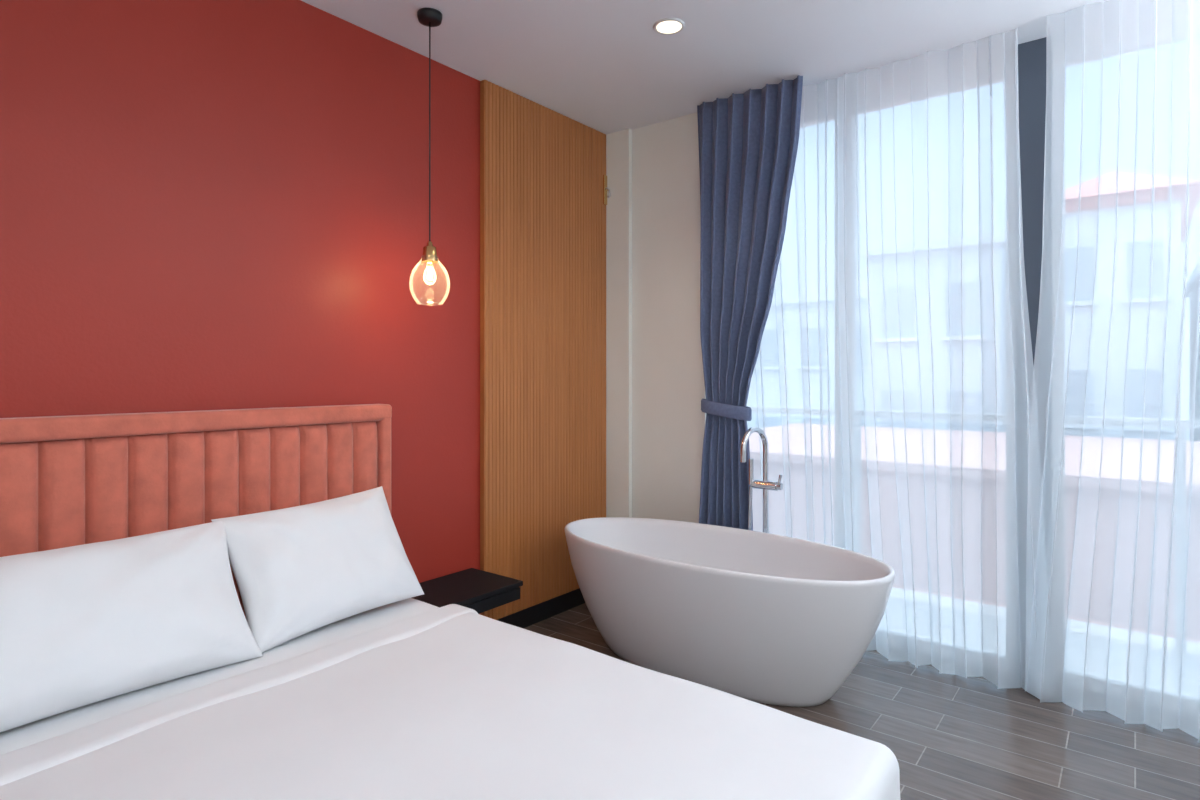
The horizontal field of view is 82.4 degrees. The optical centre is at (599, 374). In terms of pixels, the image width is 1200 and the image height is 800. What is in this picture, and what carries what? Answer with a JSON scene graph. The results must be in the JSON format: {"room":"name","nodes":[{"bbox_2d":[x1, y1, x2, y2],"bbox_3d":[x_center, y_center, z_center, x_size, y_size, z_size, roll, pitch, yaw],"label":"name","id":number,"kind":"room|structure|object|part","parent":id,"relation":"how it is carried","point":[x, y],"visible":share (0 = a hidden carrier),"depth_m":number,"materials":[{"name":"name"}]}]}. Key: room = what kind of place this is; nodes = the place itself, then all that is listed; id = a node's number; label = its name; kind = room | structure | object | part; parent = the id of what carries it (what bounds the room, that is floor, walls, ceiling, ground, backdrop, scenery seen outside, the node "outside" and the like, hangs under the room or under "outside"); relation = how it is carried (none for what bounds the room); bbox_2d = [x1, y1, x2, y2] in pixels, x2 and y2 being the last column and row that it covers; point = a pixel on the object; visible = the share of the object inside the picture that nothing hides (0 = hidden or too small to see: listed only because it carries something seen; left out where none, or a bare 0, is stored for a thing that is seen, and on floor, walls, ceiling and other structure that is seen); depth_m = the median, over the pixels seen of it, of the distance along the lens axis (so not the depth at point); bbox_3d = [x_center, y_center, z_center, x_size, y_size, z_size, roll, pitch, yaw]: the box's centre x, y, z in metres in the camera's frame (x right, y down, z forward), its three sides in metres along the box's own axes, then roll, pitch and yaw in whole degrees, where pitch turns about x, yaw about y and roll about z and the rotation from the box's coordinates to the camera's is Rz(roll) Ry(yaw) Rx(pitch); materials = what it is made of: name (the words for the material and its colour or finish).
{"room":"hotel room","nodes":[
{"label":"hotel room","id":0,"kind":"room"},
{"bbox_2d":[0,0,479,582],"bbox_3d":[-1.759,-0.015,2.064,0.100,2.940,5.687,0,0,38],"label":"wall","id":1,"kind":"structure","parent":0,"point":[205,204],"depth_m":2.53,"materials":[{"name":"red paint"}]},
{"bbox_2d":[412,568,522,613],"bbox_3d":[-0.645,0.998,3.096,0.355,0.085,0.485,0,0,38],"label":"nightstand","id":2,"kind":"object","parent":1,"relation":"attached to","point":[480,591],"visible":0.56,"depth_m":3.08,"materials":[{"name":"black paint"}]},
{"bbox_3d":[-0.514,1.008,2.993,0.015,0.053,0.455,0,0,38],"label":"drawer","id":3,"kind":"part","parent":2,"relation":"part of","materials":[{"name":"black paint"}]},
{"bbox_2d":[480,80,605,619],"bbox_3d":[-0.282,-0.116,3.840,0.035,2.732,1.002,0,0,38],"label":"wood panel","id":4,"kind":"object","parent":1,"relation":"attached to","point":[543,210],"visible":0.85,"depth_m":3.73,"materials":[{"name":"brown wood"}]},
{"bbox_2d":[498,588,584,627],"bbox_3d":[-1.687,1.305,2.051,0.030,0.100,5.555,0,0,38],"label":"baseboard","id":5,"kind":"structure","parent":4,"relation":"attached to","point":[524,618],"depth_m":3.80,"materials":[{"name":"black wood"}]},
{"bbox_2d":[603,175,610,204],"bbox_3d":[0.046,-1.135,4.190,0.047,0.180,0.030,0,0,38],"label":"wall hook","id":6,"kind":"object","parent":4,"relation":"attached to","point":[605,189],"visible":1,"depth_m":4.19,"materials":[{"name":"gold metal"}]},
{"bbox_3d":[0.032,-1.135,4.201,0.012,0.180,0.030,0,0,38],"label":"plate","id":7,"kind":"part","parent":6,"relation":"part of","materials":[{"name":"brown wood"}]},
{"bbox_2d":[632,112,705,522],"bbox_3d":[1.942,-0.015,2.979,4.807,2.940,0.313,0,0,38],"label":"wall","id":8,"kind":"structure","parent":0,"point":[668,386],"depth_m":4.00,"materials":[{"name":"white paint"}]},
{"bbox_2d":[606,128,631,517],"bbox_3d":[0.103,-0.065,4.198,0.207,2.840,0.032,0,0,38],"label":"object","id":9,"kind":"structure","parent":8,"relation":"attached to","point":[619,143],"depth_m":4.17,"materials":[{"name":"white paint"}]},
{"bbox_2d":[1018,37,1045,364],"bbox_3d":[1.958,-0.065,3.083,0.130,2.840,0.110,0,0,38],"label":"window frame","id":10,"kind":"structure","parent":8,"relation":"attached to","point":[1031,54],"depth_m":3.04,"materials":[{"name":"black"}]},
{"bbox_2d":[301,0,1107,133],"bbox_3d":[0.198,-1.545,0.746,4.807,0.120,6.020,0,0,38],"label":"ceiling","id":11,"kind":"structure","parent":0,"point":[603,66],"depth_m":3.04,"materials":[{"name":"paint"}]},
{"bbox_2d":[409,8,449,304],"bbox_3d":[-0.700,-0.889,2.819,0.164,1.192,0.164,0,0,38],"label":"pendant lamp","id":12,"kind":"object","parent":11,"relation":"hanging from","point":[430,17],"visible":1,"depth_m":2.81,"materials":[{"name":"clear glass"}]},
{"bbox_3d":[-0.700,-0.393,2.819,0.164,0.195,0.164,0,0,38],"label":"lamp shade","id":13,"kind":"part","parent":12,"relation":"part of","materials":[{"name":"clear glass"}]},
{"bbox_3d":[-0.700,-0.413,2.819,0.052,0.087,0.052,0,0,38],"label":"bulb","id":14,"kind":"part","parent":12,"relation":"part of","materials":[{"name":"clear glass"}]},
{"bbox_2d":[422,241,437,263],"bbox_3d":[-0.700,-0.503,2.819,0.066,0.093,0.066,0,0,38],"label":"socket","id":15,"kind":"object","parent":12,"relation":"attached to","point":[429,256],"depth_m":2.80,"materials":[{"name":"gold metal"}]},
{"bbox_3d":[-0.700,-0.995,2.819,0.006,0.920,0.006,0,0,38],"label":"cord","id":16,"kind":"part","parent":12,"relation":"part of","materials":[{"name":"black metal"}]},
{"bbox_2d":[653,18,684,34],"bbox_3d":[0.294,-1.481,2.915,0.136,0.008,0.136,0,0,38],"label":"recessed light","id":17,"kind":"object","parent":11,"relation":"in","point":[666,26],"visible":1,"depth_m":2.91,"materials":[{"name":"white"}]},
{"bbox_2d":[697,75,802,530],"bbox_3d":[0.766,-0.070,3.583,0.610,2.826,0.100,0,0,38],"label":"curtain","id":18,"kind":"object","parent":11,"relation":"hanging from","point":[748,141],"visible":0.83,"depth_m":3.61,"materials":[{"name":"fabric"}]},
{"bbox_2d":[746,28,1036,688],"bbox_3d":[1.282,-0.064,3.329,1.534,2.830,0.107,0,0,38],"label":"sheer curtain","id":19,"kind":"object","parent":11,"relation":"hanging from","point":[890,394],"visible":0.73,"depth_m":3.18,"materials":[{"name":"white fabric"}]},
{"bbox_2d":[1025,0,1199,741],"bbox_3d":[2.562,-0.064,2.270,1.977,2.830,0.105,0,0,38],"label":"sheer curtain","id":20,"kind":"object","parent":11,"relation":"hanging from","point":[1113,500],"visible":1,"depth_m":2.68,"materials":[{"name":"white fabric"}]},
{"bbox_2d":[523,603,1199,799],"bbox_3d":[0.198,1.405,0.746,4.607,0.100,5.820,0,0,38],"label":"floor","id":21,"kind":"structure","parent":0,"point":[950,736],"depth_m":2.55,"materials":[{"name":"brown wood"}]},
{"bbox_2d":[0,404,391,619],"bbox_3d":[-1.476,0.740,2.236,0.104,1.231,1.807,0,0,38],"label":"headboard","id":22,"kind":"object","parent":21,"relation":"on","point":[70,480],"visible":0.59,"depth_m":2.27,"materials":[{"name":"pink fabric"}]},
{"bbox_3d":[-1.476,0.158,2.236,0.104,0.068,1.807,0,0,38],"label":"rail","id":23,"kind":"part","parent":22,"relation":"part of","materials":[{"name":"pink fabric"}]},
{"bbox_3d":[-0.938,0.742,2.927,0.102,1.227,0.054,0,0,38],"label":"rail","id":24,"kind":"part","parent":22,"relation":"part of","materials":[{"name":"pink fabric"}]},
{"bbox_2d":[0,598,900,799],"bbox_3d":[-0.607,1.106,1.565,2.056,0.498,1.755,0,0,38],"label":"bed","id":25,"kind":"object","parent":21,"relation":"on","point":[410,698],"visible":0.97,"depth_m":1.65,"materials":[{"name":"white fabric"}]},
{"bbox_2d":[0,521,262,732],"bbox_3d":[-1.417,0.675,1.869,0.325,0.398,0.874,0,0,38],"label":"pillow","id":26,"kind":"object","parent":25,"relation":"on","point":[85,624],"visible":1,"depth_m":1.85,"materials":[{"name":"white fabric"}]},
{"bbox_3d":[-0.625,1.006,1.580,2.010,0.264,1.680,0,0,38],"label":"mattress","id":27,"kind":"part","parent":25,"relation":"part of","materials":[{"name":"white fabric"}]},
{"bbox_2d":[211,486,423,652],"bbox_3d":[-0.986,0.665,2.464,0.312,0.423,0.685,0,0,38],"label":"pillow","id":28,"kind":"object","parent":25,"relation":"on","point":[303,569],"visible":0.91,"depth_m":2.35,"materials":[{"name":"white fabric"}]},
{"bbox_2d":[564,517,895,706],"bbox_3d":[0.507,1.069,3.183,1.628,0.573,0.748,0,0,38],"label":"freestanding bathtub","id":29,"kind":"object","parent":21,"relation":"on","point":[755,616],"visible":0.98,"depth_m":2.87,"materials":[{"name":"white ceramic"}]},
{"bbox_2d":[740,427,782,532],"bbox_3d":[0.784,0.806,3.441,0.239,1.099,0.161,0,0,-16],"label":"tub faucet","id":30,"kind":"object","parent":21,"relation":"on","point":[765,484],"visible":0.55,"depth_m":3.44,"materials":[{"name":"silver metal"}]},
{"bbox_3d":[0.768,0.801,3.404,0.202,1.089,0.028,0,0,-39],"label":"riser spout","id":31,"kind":"part","parent":30,"relation":"part of","materials":[{"name":"silver metal"}]},
{"bbox_3d":[0.893,0.555,3.413,0.025,0.035,0.036,0,0,38],"label":"lever knob","id":32,"kind":"part","parent":30,"relation":"part of","materials":[{"name":"silver metal"}]},
{"bbox_3d":[0.888,0.528,3.408,0.019,0.069,0.043,0,0,-34],"label":"lever","id":33,"kind":"part","parent":30,"relation":"part of","materials":[{"name":"silver metal"}]}
]}

